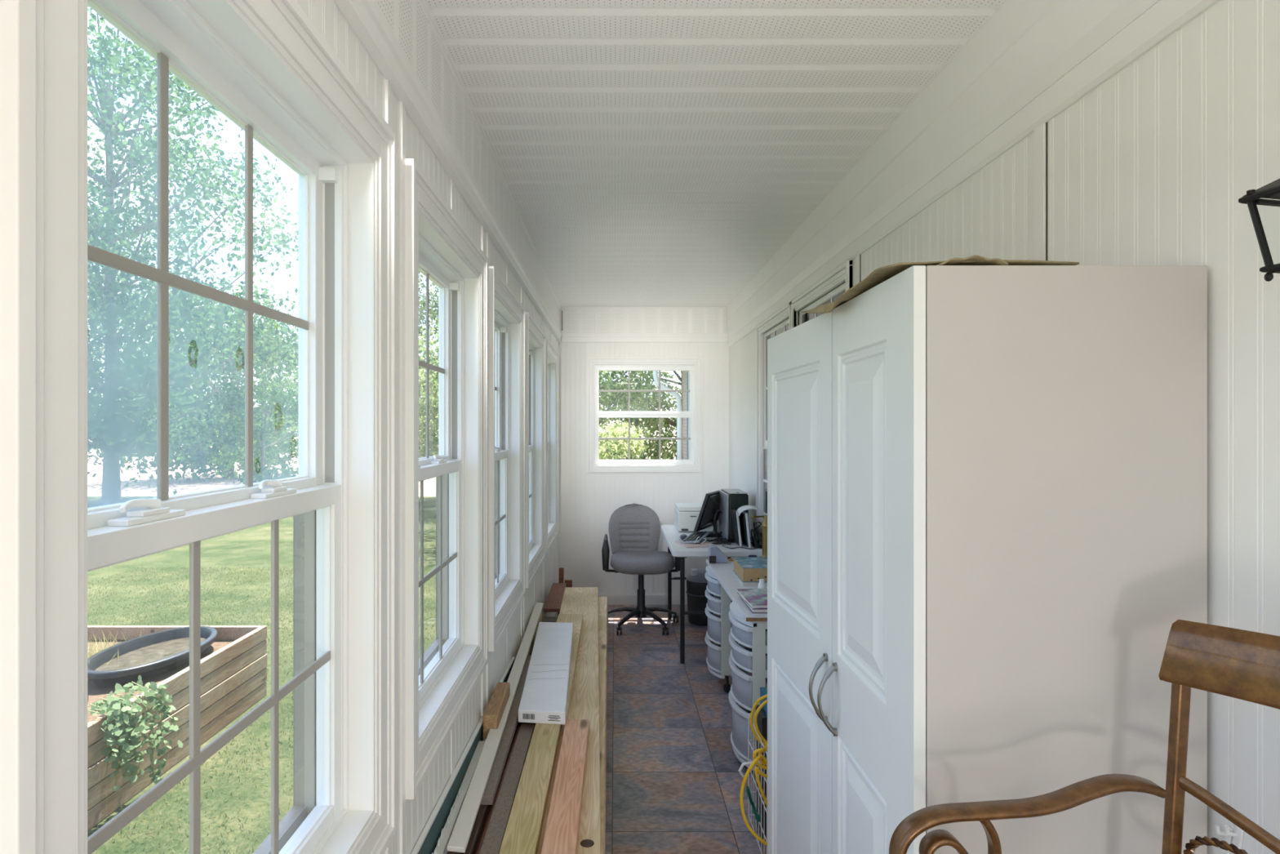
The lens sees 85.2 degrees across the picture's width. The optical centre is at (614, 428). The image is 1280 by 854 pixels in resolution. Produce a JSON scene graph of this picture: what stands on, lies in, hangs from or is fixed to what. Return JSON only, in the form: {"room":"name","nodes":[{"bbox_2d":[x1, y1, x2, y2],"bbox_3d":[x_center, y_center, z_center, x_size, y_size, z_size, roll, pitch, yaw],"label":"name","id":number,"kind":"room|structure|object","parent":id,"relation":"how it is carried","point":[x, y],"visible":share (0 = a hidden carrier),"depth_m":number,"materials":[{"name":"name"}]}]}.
{"room":"sunroom","nodes":[
{"label":"sunroom","id":0,"kind":"room"},
{"bbox_2d":[295,0,558,853],"bbox_3d":[-0.541,0.233,1.365,0.118,2.534,9.130,0,0,0],"label":"wall","id":1,"kind":"structure","parent":0,"point":[326,15],"depth_m":1.77,"materials":[{"name":"wood"}]},
{"bbox_2d":[0,0,396,853],"bbox_3d":[-0.532,0.115,0.996,0.151,1.457,0.927,0,0,0],"label":"window","id":2,"kind":"structure","parent":1,"relation":"in","point":[264,65],"depth_m":0.93,"materials":[{"name":"white plastic"}]},
{"bbox_2d":[405,158,488,799],"bbox_3d":[-0.532,0.115,2.043,0.151,1.457,0.927,0,0,0],"label":"window","id":3,"kind":"structure","parent":1,"relation":"in","point":[439,683],"depth_m":2.24,"materials":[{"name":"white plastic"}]},
{"bbox_2d":[374,0,559,329],"bbox_3d":[-0.470,-0.912,1.365,0.004,0.219,9.129,0,0,0],"label":"trim","id":4,"kind":"structure","parent":1,"relation":"attached to","point":[406,20],"depth_m":2.06,"materials":[{"name":"wood"}]},
{"bbox_2d":[385,79,556,853],"bbox_3d":[-0.479,0.383,1.521,0.006,2.234,8.310,0,0,0],"label":"trim","id":5,"kind":"structure","parent":1,"relation":"attached to","point":[388,85],"depth_m":1.57,"materials":[{"name":"grey"}]},
{"bbox_2d":[488,266,525,651],"bbox_3d":[-0.532,0.115,3.091,0.151,1.457,0.927,0,0,0],"label":"window","id":6,"kind":"structure","parent":1,"relation":"in","point":[507,314],"depth_m":3.41,"materials":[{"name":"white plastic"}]},
{"bbox_2d":[333,0,728,342],"bbox_3d":[0.246,-0.769,1.365,1.457,0.074,9.130,0,0,0],"label":"trim","id":7,"kind":"structure","parent":1,"relation":"attached to","point":[365,18],"depth_m":1.84,"materials":[{"name":"wood"}]},
{"bbox_2d":[525,312,546,587],"bbox_3d":[-0.532,0.115,4.139,0.151,1.457,0.927,0,0,0],"label":"window","id":8,"kind":"structure","parent":1,"relation":"in","point":[535,339],"depth_m":4.49,"materials":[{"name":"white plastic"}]},
{"bbox_2d":[546,337,558,552],"bbox_3d":[-0.532,0.115,5.188,0.151,1.457,0.927,0,0,0],"label":"window","id":9,"kind":"structure","parent":1,"relation":"in","point":[552,354],"depth_m":5.56,"materials":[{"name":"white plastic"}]},
{"bbox_2d":[558,337,728,593],"bbox_3d":[0.246,0.233,5.995,1.457,2.534,0.130,0,0,0],"label":"wall","id":10,"kind":"structure","parent":0,"point":[611,491],"depth_m":5.93,"materials":[{"name":"wood"}]},
{"bbox_2d":[598,593,687,604],"bbox_3d":[0.247,1.452,5.923,1.455,0.097,0.014,0,0,0],"label":"baseboard","id":11,"kind":"structure","parent":10,"relation":"attached to","point":[613,598],"depth_m":5.92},
{"bbox_2d":[560,308,727,333],"bbox_3d":[0.254,-0.912,5.916,1.443,0.219,0.008,0,0,0],"label":"trim","id":12,"kind":"structure","parent":10,"relation":"attached to","point":[572,321],"depth_m":5.92,"materials":[{"name":"grey"}]},
{"bbox_2d":[586,356,702,472],"bbox_3d":[0.255,-0.117,5.968,0.980,0.979,0.125,0,0,0],"label":"window","id":13,"kind":"structure","parent":10,"relation":"in","point":[594,364],"depth_m":5.92,"materials":[{"name":"white plastic"}]},
{"bbox_2d":[588,342,702,593],"bbox_3d":[0.257,0.383,5.926,0.969,2.234,0.008,0,0,0],"label":"trim","id":14,"kind":"structure","parent":10,"relation":"attached to","point":[589,343],"depth_m":5.92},
{"bbox_2d":[554,604,766,853],"bbox_3d":[0.250,1.575,1.365,1.700,0.150,9.330,0,0,0],"label":"floor","id":15,"kind":"structure","parent":0,"point":[673,780],"depth_m":3.25,"materials":[{"name":"tile"}]},
{"bbox_2d":[410,657,515,853],"bbox_3d":[-0.463,1.240,2.225,0.033,0.520,2.050,0,0,0],"label":"sheet","id":16,"kind":"object","parent":15,"relation":"on","point":[427,842],"visible":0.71,"depth_m":1.96,"materials":[{"name":"white plastic"}]},
{"bbox_2d":[558,567,564,613],"bbox_3d":[-0.402,1.265,5.155,0.047,0.470,0.050,0,0,0],"label":"stake","id":17,"kind":"object","parent":15,"relation":"on","point":[561,569],"visible":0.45,"depth_m":5.13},
{"bbox_2d":[601,503,679,634],"bbox_3d":[0.200,1.050,5.327,0.594,0.900,0.565,0,0,0],"label":"office chair","id":18,"kind":"object","parent":15,"relation":"on","point":[634,529],"visible":0.94,"depth_m":5.35,"materials":[{"name":"grey fabric"}]},
{"bbox_2d":[685,568,707,625],"bbox_3d":[0.680,1.287,5.400,0.256,0.425,0.256,0,0,0],"label":"waste bin","id":19,"kind":"object","parent":15,"relation":"on","point":[696,581],"visible":0.73,"depth_m":5.30,"materials":[{"name":"plastic"}]},
{"bbox_2d":[660,524,762,663],"bbox_3d":[0.661,1.133,4.955,0.598,0.735,1.190,0,0,0],"label":"folding table","id":20,"kind":"object","parent":15,"relation":"on","point":[670,533],"visible":0.5,"depth_m":4.44,"materials":[{"name":"white plastic"}]},
{"bbox_2d":[675,540,710,547],"bbox_3d":[0.515,0.759,4.580,0.170,0.011,0.220,0,0,-14],"label":"paper stack","id":21,"kind":"object","parent":20,"relation":"on","point":[691,544],"visible":0.56,"depth_m":4.50,"materials":[{"name":"beige"}]},
{"bbox_2d":[680,531,709,543],"bbox_3d":[0.545,0.735,4.700,0.130,0.047,0.321,0,0,20],"label":"keyboard","id":22,"kind":"object","parent":21,"relation":"on","point":[691,538],"visible":0.98,"depth_m":4.64,"materials":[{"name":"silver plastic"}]},
{"bbox_2d":[674,502,718,531],"bbox_3d":[0.643,0.670,5.287,0.354,0.177,0.345,0,0,0],"label":"printer","id":23,"kind":"object","parent":20,"relation":"on","point":[686,514],"visible":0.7,"depth_m":5.12,"materials":[{"name":"white plastic"}]},
{"bbox_2d":[693,490,722,537],"bbox_3d":[0.714,0.608,5.003,0.199,0.315,0.443,0,0,20],"label":"monitor","id":24,"kind":"object","parent":20,"relation":"on","point":[711,503],"visible":0.73,"depth_m":4.86,"materials":[{"name":"black plastic"}]},
{"bbox_2d":[712,510,722,535],"bbox_3d":[0.735,0.665,4.920,0.075,0.174,0.065,0,0,0],"label":"cable loop","id":25,"kind":"object","parent":24,"relation":"on","point":[717,511],"visible":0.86,"depth_m":4.91,"materials":[{"name":"black plastic"}]},
{"bbox_2d":[703,537,734,544],"bbox_3d":[0.703,0.751,4.655,0.196,0.026,0.205,0,0,0],"label":"pile","id":26,"kind":"object","parent":20,"relation":"on","point":[721,540],"visible":1,"depth_m":4.63,"materials":[{"name":"black plastic"}]},
{"bbox_2d":[718,488,748,540],"bbox_3d":[0.831,0.598,4.890,0.148,0.327,0.380,0,0,0],"label":"computer tower","id":27,"kind":"object","parent":20,"relation":"on","point":[730,499],"visible":0.77,"depth_m":4.71,"materials":[{"name":"black"}]},
{"bbox_2d":[730,509,742,546],"bbox_3d":[0.807,0.653,4.604,0.048,0.222,0.181,0,0,0],"label":"case","id":28,"kind":"object","parent":20,"relation":"on","point":[735,517],"visible":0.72,"depth_m":4.53,"materials":[{"name":"black plastic"}]},
{"bbox_2d":[739,511,751,547],"bbox_3d":[0.854,0.653,4.545,0.048,0.222,0.181,0,0,0],"label":"case","id":29,"kind":"object","parent":20,"relation":"on","point":[744,522],"visible":0.9,"depth_m":4.47,"materials":[{"name":"black plastic"}]},
{"bbox_2d":[750,521,762,548],"bbox_3d":[0.920,0.683,4.503,0.068,0.170,0.181,0,0,0],"label":"cable tangle","id":30,"kind":"object","parent":20,"relation":"on","point":[757,540],"visible":0.97,"depth_m":4.46,"materials":[{"name":"black plastic"}]},
{"bbox_2d":[705,565,732,692],"bbox_3d":[0.744,1.161,4.080,0.423,0.676,0.320,0,0,0],"label":"drawer unit","id":31,"kind":"object","parent":15,"relation":"on","point":[717,606],"visible":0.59,"depth_m":3.95,"materials":[{"name":"white"}]},
{"bbox_2d":[706,559,767,621],"bbox_3d":[0.759,0.809,3.599,0.406,0.018,1.302,0,0,0],"label":"board","id":32,"kind":"object","parent":31,"relation":"on","point":[722,571],"visible":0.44,"depth_m":3.52,"materials":[{"name":"wood"}]},
{"bbox_2d":[707,544,727,563],"bbox_3d":[0.616,0.751,4.170,0.111,0.095,0.100,0,0,0],"label":"gadget","id":33,"kind":"object","parent":32,"relation":"on","point":[715,554],"visible":1,"depth_m":4.13,"materials":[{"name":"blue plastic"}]},
{"bbox_2d":[732,571,767,586],"bbox_3d":[0.774,0.793,3.680,0.252,0.012,0.300,0,0,0],"label":"notebook","id":34,"kind":"object","parent":32,"relation":"on","point":[743,584],"visible":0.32,"depth_m":3.54,"materials":[{"name":"white paper"}]},
{"bbox_2d":[733,556,767,582],"bbox_3d":[0.777,0.749,3.705,0.245,0.074,0.291,0,0,0],"label":"box","id":35,"kind":"object","parent":34,"relation":"on","point":[748,569],"visible":0.66,"depth_m":3.60,"materials":[{"name":"brown cardboard"}]},
{"bbox_2d":[736,505,767,556],"bbox_3d":[0.852,0.642,4.213,0.208,0.316,0.354,0,0,0],"label":"desk lamp","id":36,"kind":"object","parent":32,"relation":"on","point":[740,509],"visible":0.71,"depth_m":4.09,"materials":[{"name":"gold metal"}]},
{"bbox_2d":[739,595,767,613],"bbox_3d":[0.708,0.790,3.163,0.228,0.018,0.297,0,0,0],"label":"book","id":37,"kind":"object","parent":32,"relation":"on","point":[753,610],"visible":0.2,"depth_m":3.02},
{"bbox_2d":[737,588,767,608],"bbox_3d":[0.704,0.772,3.170,0.232,0.017,0.300,0,0,-2],"label":"book","id":38,"kind":"object","parent":37,"relation":"on","point":[754,597],"visible":0.32,"depth_m":3.17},
{"bbox_2d":[758,578,765,588],"bbox_3d":[0.715,0.766,3.385,0.036,0.067,0.036,0,0,0],"label":"bottle","id":39,"kind":"object","parent":32,"relation":"on","point":[762,584],"visible":0.71,"depth_m":3.37,"materials":[{"name":"white plastic"}]},
{"bbox_2d":[728,601,767,769],"bbox_3d":[0.739,1.157,3.152,0.433,0.683,0.355,0,0,0],"label":"drawer unit","id":40,"kind":"object","parent":15,"relation":"on","point":[748,658],"visible":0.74,"depth_m":3.02,"materials":[{"name":"white"}]},
{"bbox_2d":[737,712,767,853],"bbox_3d":[0.684,1.293,2.495,0.497,0.395,0.375,0,0,0],"label":"wire basket","id":41,"kind":"object","parent":15,"relation":"on","point":[748,762],"visible":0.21,"depth_m":2.49,"materials":[{"name":"white"}]},
{"bbox_2d":[739,693,767,845],"bbox_3d":[0.498,1.135,2.334,0.122,0.451,0.247,0,0,19],"label":"extension cord","id":42,"kind":"object","parent":41,"relation":"hanging from","point":[760,756],"visible":0.73,"depth_m":2.25,"materials":[{"name":"yellow plastic"}]},
{"bbox_2d":[746,786,760,822],"bbox_3d":[0.456,1.237,2.290,0.048,0.118,0.008,0,0,0],"label":"twine","id":43,"kind":"object","parent":41,"relation":"hanging from","point":[754,810],"visible":1,"depth_m":2.29,"materials":[{"name":"teal"}]},
{"bbox_2d":[755,704,767,840],"bbox_3d":[0.539,1.262,2.560,0.018,0.444,0.120,0,0,0],"label":"folder","id":44,"kind":"object","parent":41,"relation":"in","point":[762,719],"visible":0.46,"depth_m":2.50,"materials":[{"name":"black plastic"}]},
{"bbox_2d":[760,687,767,717],"bbox_3d":[0.563,1.234,2.584,0.021,0.499,0.131,0,0,0],"label":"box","id":45,"kind":"object","parent":41,"relation":"in","point":[763,691],"visible":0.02,"depth_m":2.59,"materials":[{"name":"blue"}]},
{"bbox_2d":[767,265,1207,853],"bbox_3d":[0.705,0.617,1.609,0.523,1.766,0.952,0,0,0],"label":"wardrobe","id":46,"kind":"object","parent":15,"relation":"on","point":[987,485],"visible":1,"depth_m":1.13,"materials":[{"name":"white laminate"}]},
{"bbox_2d":[801,259,1079,313],"bbox_3d":[0.606,-0.265,1.410,0.338,0.038,0.500,0,0,0],"label":"folded cloth","id":47,"kind":"object","parent":46,"relation":"on","point":[879,275],"visible":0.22,"depth_m":1.27,"materials":[{"name":"fabric"}]},
{"bbox_2d":[937,255,1008,265],"bbox_3d":[0.590,-0.276,1.260,0.111,0.017,0.240,0,0,0],"label":"scrap","id":48,"kind":"object","parent":46,"relation":"on","point":[978,260],"visible":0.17,"depth_m":1.15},
{"bbox_2d":[888,618,1279,853],"bbox_3d":[0.647,0.883,0.753,0.533,1.236,0.506,0,0,0],"label":"bar stool","id":49,"kind":"object","parent":15,"relation":"on","point":[1236,663],"visible":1,"depth_m":0.97,"materials":[{"name":"wood"}]},
{"bbox_3d":[-0.369,1.455,2.775,0.134,0.090,3.350,0,0,0],"label":"landscape timber","id":50,"kind":"object","parent":15,"relation":"on","visible":0},
{"bbox_3d":[-0.369,1.364,2.750,0.134,0.090,3.240,0,0,0],"label":"landscape timber","id":51,"kind":"object","parent":50,"relation":"on","visible":0},
{"bbox_3d":[-0.369,1.274,2.725,0.134,0.090,3.130,0,0,0],"label":"landscape timber","id":52,"kind":"object","parent":51,"relation":"on","visible":0},
{"bbox_2d":[431,616,558,853],"bbox_3d":[-0.386,1.145,2.655,0.167,0.168,3.110,0,0,0],"label":"board","id":53,"kind":"object","parent":52,"relation":"on","point":[545,619],"depth_m":1.97,"materials":[{"name":"wood"}]},
{"bbox_2d":[475,724,534,853],"bbox_3d":[-0.335,1.121,1.800,0.070,0.034,1.600,0,0,0],"label":"shelf board","id":54,"kind":"object","parent":53,"relation":"on","point":[493,833],"visible":0.83,"depth_m":2.10,"materials":[{"name":"brown"}]},
{"bbox_2d":[480,655,531,804],"bbox_3d":[-0.387,1.089,2.667,0.046,0.028,1.265,0,0,0],"label":"board","id":55,"kind":"object","parent":53,"relation":"on","point":[498,766],"visible":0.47,"depth_m":2.37,"materials":[{"name":"wood"}]},
{"bbox_2d":[447,602,543,852],"bbox_3d":[-0.426,1.056,2.965,0.046,0.026,2.430,0,0,-1],"label":"trim strip","id":56,"kind":"object","parent":55,"relation":"on","point":[460,837],"visible":1,"depth_m":2.19,"materials":[{"name":"white"}]},
{"bbox_2d":[482,682,510,740],"bbox_3d":[-0.439,1.050,2.590,0.055,0.100,0.320,0,0,0],"label":"wood block","id":57,"kind":"object","parent":55,"relation":"on","point":[491,717],"visible":0.7,"depth_m":2.51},
{"bbox_2d":[527,610,542,655],"bbox_3d":[-0.448,1.105,3.690,0.040,0.066,0.820,0,0,0],"label":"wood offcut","id":58,"kind":"object","parent":53,"relation":"on","point":[540,615],"visible":0.24,"depth_m":3.73,"materials":[{"name":"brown wood"}]},
{"bbox_3d":[-0.175,1.481,2.882,0.289,0.038,3.748,0,0,0],"label":"board","id":59,"kind":"object","parent":15,"relation":"on","visible":0},
{"bbox_3d":[-0.170,1.443,2.759,0.293,0.038,3.694,0,0,0],"label":"board","id":60,"kind":"object","parent":59,"relation":"on","visible":0},
{"bbox_3d":[-0.174,1.405,2.982,0.288,0.037,4.073,0,0,0],"label":"board","id":61,"kind":"object","parent":60,"relation":"on","visible":0},
{"bbox_3d":[-0.167,1.366,2.932,0.283,0.038,3.875,0,0,0],"label":"board","id":62,"kind":"object","parent":61,"relation":"on","visible":0},
{"bbox_3d":[-0.170,1.328,2.947,0.291,0.038,3.748,0,0,0],"label":"board","id":63,"kind":"object","parent":62,"relation":"on","visible":0},
{"bbox_3d":[-0.169,1.290,2.916,0.289,0.038,4.007,0,0,0],"label":"board","id":64,"kind":"object","parent":63,"relation":"on","visible":0},
{"bbox_3d":[-0.174,1.251,2.935,0.288,0.037,4.059,0,0,0],"label":"board","id":65,"kind":"object","parent":64,"relation":"on","visible":0},
{"bbox_2d":[603,598,608,853],"bbox_3d":[-0.169,1.213,2.988,0.267,0.038,3.824,0,0,0],"label":"board","id":66,"kind":"object","parent":65,"relation":"on","point":[607,598],"visible":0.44,"depth_m":2.60,"materials":[{"name":"brown wood"}]},
{"bbox_2d":[598,596,607,853],"bbox_3d":[-0.173,1.175,2.924,0.267,0.038,3.727,0,0,0],"label":"board","id":67,"kind":"object","parent":66,"relation":"on","point":[602,601],"visible":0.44,"depth_m":3.05,"materials":[{"name":"yellow wood"}]},
{"bbox_2d":[537,586,600,853],"bbox_3d":[-0.186,1.136,3.000,0.235,0.038,3.801,0,0,-2],"label":"plank","id":68,"kind":"object","parent":67,"relation":"on","point":[584,699],"visible":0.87,"depth_m":2.81,"materials":[{"name":"yellow wood"}]},
{"bbox_2d":[498,723,561,853],"bbox_3d":[-0.250,1.098,1.690,0.092,0.038,1.780,0,0,0],"label":"two by four","id":69,"kind":"object","parent":68,"relation":"on","point":[522,833],"visible":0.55,"depth_m":2.05,"materials":[{"name":"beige wood"}]},
{"bbox_2d":[543,582,566,612],"bbox_3d":[-0.395,1.124,4.660,0.100,0.022,0.720,0,0,-1],"label":"board","id":70,"kind":"object","parent":68,"relation":"on","point":[554,599],"visible":0.98,"depth_m":4.57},
{"bbox_2d":[541,719,589,853],"bbox_3d":[-0.145,1.098,1.692,0.088,0.038,1.783,0,0,0],"label":"two by four","id":71,"kind":"object","parent":68,"relation":"on","point":[561,836],"visible":1,"depth_m":2.06,"materials":[{"name":"brown wood"}]},
{"bbox_2d":[556,613,582,719],"bbox_3d":[-0.254,1.098,3.345,0.146,0.038,1.410,0,0,0],"label":"two by six","id":72,"kind":"object","parent":68,"relation":"on","point":[576,619],"visible":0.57,"depth_m":3.54,"materials":[{"name":"yellow wood"}]},
{"bbox_2d":[518,622,573,724],"bbox_3d":[-0.292,1.055,3.123,0.181,0.047,1.192,0,0,-2],"label":"cardboard box","id":73,"kind":"object","parent":72,"relation":"on","point":[544,700],"visible":1,"depth_m":2.90,"materials":[{"name":"grey"}]},
{"bbox_2d":[547,715,560,720],"bbox_3d":[-0.221,1.056,2.535,0.046,0.019,0.001,0,0,7],"label":"print","id":74,"kind":"object","parent":73,"relation":"attached to","point":[550,717],"depth_m":2.53,"materials":[{"name":"grey"}]},
{"bbox_2d":[580,839,594,847],"bbox_3d":[-0.074,1.117,1.874,0.038,0.004,0.037,0,0,0],"label":"wood knot","id":75,"kind":"object","parent":68,"relation":"on","point":[585,842],"visible":1,"depth_m":1.87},
{"bbox_2d":[424,0,1006,306],"bbox_3d":[0.246,-1.036,1.365,1.497,0.004,9.130,0,0,0],"label":"ceiling","id":76,"kind":"structure","parent":0,"point":[647,153],"depth_m":2.26,"materials":[{"name":"wood"}]},
{"bbox_2d":[728,0,1279,853],"bbox_3d":[1.038,0.233,1.365,0.125,2.534,9.130,0,0,0],"label":"wall","id":77,"kind":"structure","parent":0,"point":[1153,165],"depth_m":1.14,"materials":[{"name":"wood"}]},
{"bbox_2d":[418,0,1009,308],"bbox_3d":[0.246,-1.020,1.365,1.457,0.031,9.130,0,0,0],"label":"trim","id":78,"kind":"structure","parent":77,"relation":"attached to","point":[430,20],"depth_m":2.41,"materials":[{"name":"wood"}]},
{"bbox_2d":[755,301,799,528],"bbox_3d":[0.979,-0.018,4.207,0.059,1.341,0.949,0,0,0],"label":"window","id":79,"kind":"structure","parent":77,"relation":"in","point":[783,313],"depth_m":4.60,"materials":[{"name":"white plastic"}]},
{"bbox_2d":[789,260,853,328],"bbox_3d":[0.979,-0.018,3.322,0.059,1.341,0.949,0,0,0],"label":"window","id":80,"kind":"structure","parent":77,"relation":"in","point":[844,273],"depth_m":3.23,"materials":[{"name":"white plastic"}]},
{"bbox_2d":[726,0,1159,338],"bbox_3d":[0.960,-0.893,1.350,0.030,0.262,9.100,0,0,0],"label":"trim","id":81,"kind":"structure","parent":77,"relation":"attached to","point":[1028,46],"depth_m":1.96,"materials":[{"name":"wood"}]},
{"bbox_2d":[855,122,1048,284],"bbox_3d":[0.971,0.405,2.180,0.008,2.190,1.229,0,0,0],"label":"trim","id":82,"kind":"structure","parent":77,"relation":"attached to","point":[1040,133],"depth_m":1.58,"materials":[{"name":"grey"}]},
{"bbox_2d":[728,0,1218,346],"bbox_3d":[0.968,-0.723,1.350,0.014,0.067,9.100,0,0,0],"label":"trim","id":83,"kind":"structure","parent":77,"relation":"attached to","point":[1166,17],"depth_m":1.60,"materials":[{"name":"wood"}]},
{"bbox_2d":[1214,824,1234,853],"bbox_3d":[0.963,0.655,1.103,0.022,0.052,0.019,0,0,0],"label":"wall hook","id":84,"kind":"object","parent":77,"relation":"attached to","point":[1228,838],"visible":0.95,"depth_m":1.10,"materials":[{"name":"white plastic"}]},
{"bbox_2d":[1223,824,1244,853],"bbox_3d":[0.963,0.646,1.086,0.022,0.052,0.019,0,0,0],"label":"wall hook","id":85,"kind":"object","parent":77,"relation":"attached to","point":[1237,834],"visible":0.91,"depth_m":1.08,"materials":[{"name":"white plastic"}]},
{"bbox_2d":[1238,178,1279,281],"bbox_3d":[0.901,-0.315,0.847,0.160,0.270,0.145,0,0,-12],"label":"wall lantern","id":86,"kind":"object","parent":77,"relation":"attached to","point":[1253,197],"visible":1,"depth_m":0.89,"materials":[{"name":"black metal"}]},
{"label":"outside","id":87,"kind":"structure","parent":0,"visible":0},
{"bbox_2d":[87,434,676,496],"bbox_3d":[-35.000,2.020,119.750,250.000,0.200,200.500,0,0,0],"label":"field","id":88,"kind":"structure","parent":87,"point":[140,488],"depth_m":24.93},
{"bbox_2d":[87,122,156,389],"bbox_3d":[-19.918,-4.950,21.634,10.160,13.702,9.061,0,0,22],"label":"tree","id":89,"kind":"object","parent":88,"relation":"on","point":[92,147],"visible":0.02,"depth_m":23.49,"materials":[{"name":"green plant"}]},
{"bbox_2d":[87,196,182,462],"bbox_3d":[-25.908,-5.422,30.643,12.259,14.645,12.665,0,0,31],"label":"tree","id":90,"kind":"object","parent":88,"relation":"on","point":[134,291],"visible":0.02,"depth_m":31.15,"materials":[{"name":"green plant"}]},
{"bbox_2d":[88,329,229,456],"bbox_3d":[-34.394,-2.692,52.361,10.804,10.803,13.031,0,0,-39],"label":"tree","id":91,"kind":"object","parent":88,"relation":"on","point":[201,380],"visible":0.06,"depth_m":51.05,"materials":[{"name":"green plant"}]},
{"bbox_2d":[87,264,297,482],"bbox_3d":[-14.861,-1.822,26.770,9.205,8.352,8.929,0,0,-40],"label":"tree","id":92,"kind":"object","parent":88,"relation":"on","point":[288,447],"visible":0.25,"depth_m":25.63,"materials":[{"name":"green plant"}]},
{"bbox_2d":[187,333,297,448],"bbox_3d":[-26.851,-2.781,56.394,13.194,10.598,9.937,0,0,-22],"label":"tree","id":93,"kind":"object","parent":88,"relation":"on","point":[277,361],"visible":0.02,"depth_m":54.74,"materials":[{"name":"green plant"}]},
{"bbox_2d":[204,367,297,484],"bbox_3d":[-10.307,0.327,20.968,3.549,4.068,3.723,0,0,-43],"label":"shrub","id":94,"kind":"object","parent":88,"relation":"on","point":[261,473],"visible":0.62,"depth_m":20.33,"materials":[{"name":"green plant"}]},
{"bbox_2d":[269,365,438,399],"bbox_3d":[-19.816,-2.710,55.122,11.378,10.599,10.446,0,0,17],"label":"tree","id":95,"kind":"object","parent":88,"relation":"on","point":[296,383],"visible":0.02,"depth_m":52.58,"materials":[{"name":"green plant"}]},
{"bbox_2d":[418,365,439,457],"bbox_3d":[-8.267,-0.602,37.768,5.978,6.249,7.001,0,0,29],"label":"tree","id":96,"kind":"object","parent":88,"relation":"on","point":[421,381],"visible":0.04,"depth_m":36.43,"materials":[{"name":"green plant"}]},
{"bbox_2d":[418,345,439,457],"bbox_3d":[-12.013,-1.193,42.035,7.749,7.855,9.638,0,0,0],"label":"tree","id":97,"kind":"object","parent":88,"relation":"on","point":[431,360],"visible":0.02,"depth_m":41.71,"materials":[{"name":"green plant"}]},
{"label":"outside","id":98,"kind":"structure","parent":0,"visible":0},
{"bbox_2d":[87,496,435,853],"bbox_3d":[-10.000,2.000,-2.750,100.000,0.200,44.500,0,0,0],"label":"ground","id":99,"kind":"structure","parent":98,"point":[251,547],"depth_m":6.64,"materials":[{"name":"plant"}]},
{"bbox_2d":[87,625,266,831],"bbox_3d":[-3.175,1.652,3.530,1.395,0.496,2.865,0,0,0],"label":"raised garden bed","id":100,"kind":"object","parent":99,"relation":"on","point":[233,669],"visible":0.47,"depth_m":4.21,"materials":[{"name":"brown wood"}]},
{"bbox_2d":[87,627,141,679],"bbox_3d":[-3.362,1.400,4.363,0.588,0.199,0.771,0,0,0],"label":"tuft","id":101,"kind":"object","parent":100,"relation":"on","point":[89,655],"visible":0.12,"depth_m":4.49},
{"bbox_2d":[87,675,183,791],"bbox_3d":[-2.442,1.589,3.516,0.247,0.593,0.497,0,0,0],"label":"trailing vine","id":102,"kind":"object","parent":100,"relation":"hanging from","point":[127,736],"visible":0.99,"depth_m":3.46,"materials":[{"name":"green"}]},
{"bbox_2d":[87,626,217,684],"bbox_3d":[-2.930,1.433,4.420,0.570,0.093,0.949,0,0,0],"label":"tub","id":103,"kind":"object","parent":100,"relation":"on","point":[155,653],"visible":0.83,"depth_m":4.37,"materials":[{"name":"grey plastic"}]},
{"bbox_2d":[87,5,297,505],"bbox_3d":[-12.614,-4.801,17.737,9.735,13.404,9.651,0,0,0],"label":"tree","id":104,"kind":"object","parent":99,"relation":"on","point":[113,440],"visible":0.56,"depth_m":16.86,"materials":[{"name":"green plant"}]},
{"bbox_2d":[418,271,439,457],"bbox_3d":[-3.704,-2.829,18.416,5.338,9.786,5.329,0,0,11],"label":"tree","id":105,"kind":"object","parent":99,"relation":"on","point":[433,440],"visible":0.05,"depth_m":18.04,"materials":[{"name":"green plant"}]},
{"bbox_2d":[418,316,676,459],"bbox_3d":[-0.747,-2.140,13.353,5.388,8.081,4.911,0,0,-33],"label":"tree","id":106,"kind":"object","parent":99,"relation":"on","point":[604,384],"visible":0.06,"depth_m":12.75,"materials":[{"name":"green plant"}]},
{"bbox_2d":[599,418,650,459],"bbox_3d":[-0.031,0.934,9.878,1.741,2.256,1.825,0,0,15],"label":"bush","id":107,"kind":"object","parent":99,"relation":"on","point":[637,447],"visible":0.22,"depth_m":9.75,"materials":[{"name":"green plant"}]},
{"bbox_2d":[599,399,664,459],"bbox_3d":[0.053,0.692,12.642,1.817,2.475,1.907,0,0,11],"label":"bush","id":108,"kind":"object","parent":99,"relation":"on","point":[637,422],"visible":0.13,"depth_m":12.75,"materials":[{"name":"green plant"}]},
{"bbox_2d":[600,370,681,459],"bbox_3d":[1.381,-2.857,15.504,5.686,9.735,4.880,0,0,43],"label":"tree","id":109,"kind":"object","parent":99,"relation":"on","point":[655,405],"visible":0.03,"depth_m":15.25,"materials":[{"name":"green plant"}]},
{"bbox_2d":[681,370,689,459],"bbox_3d":[3.500,-0.500,9.065,5.600,4.800,5.670,0,0,0],"label":"house wing","id":110,"kind":"object","parent":99,"relation":"on","point":[685,374],"visible":0.11,"depth_m":10.93,"materials":[{"name":"brick"}]},
{"bbox_2d":[653,370,682,459],"bbox_3d":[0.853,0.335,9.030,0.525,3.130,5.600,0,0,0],"label":"downspout","id":111,"kind":"object","parent":110,"relation":"attached to","point":[679,406],"visible":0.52,"depth_m":11.46,"materials":[{"name":"white plastic"}]},
{"bbox_2d":[686,372,688,459],"bbox_3d":[1.109,0.025,10.460,0.019,1.750,0.320,0,0,0],"label":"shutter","id":112,"kind":"object","parent":110,"relation":"hanging from","point":[687,372],"depth_m":10.49,"materials":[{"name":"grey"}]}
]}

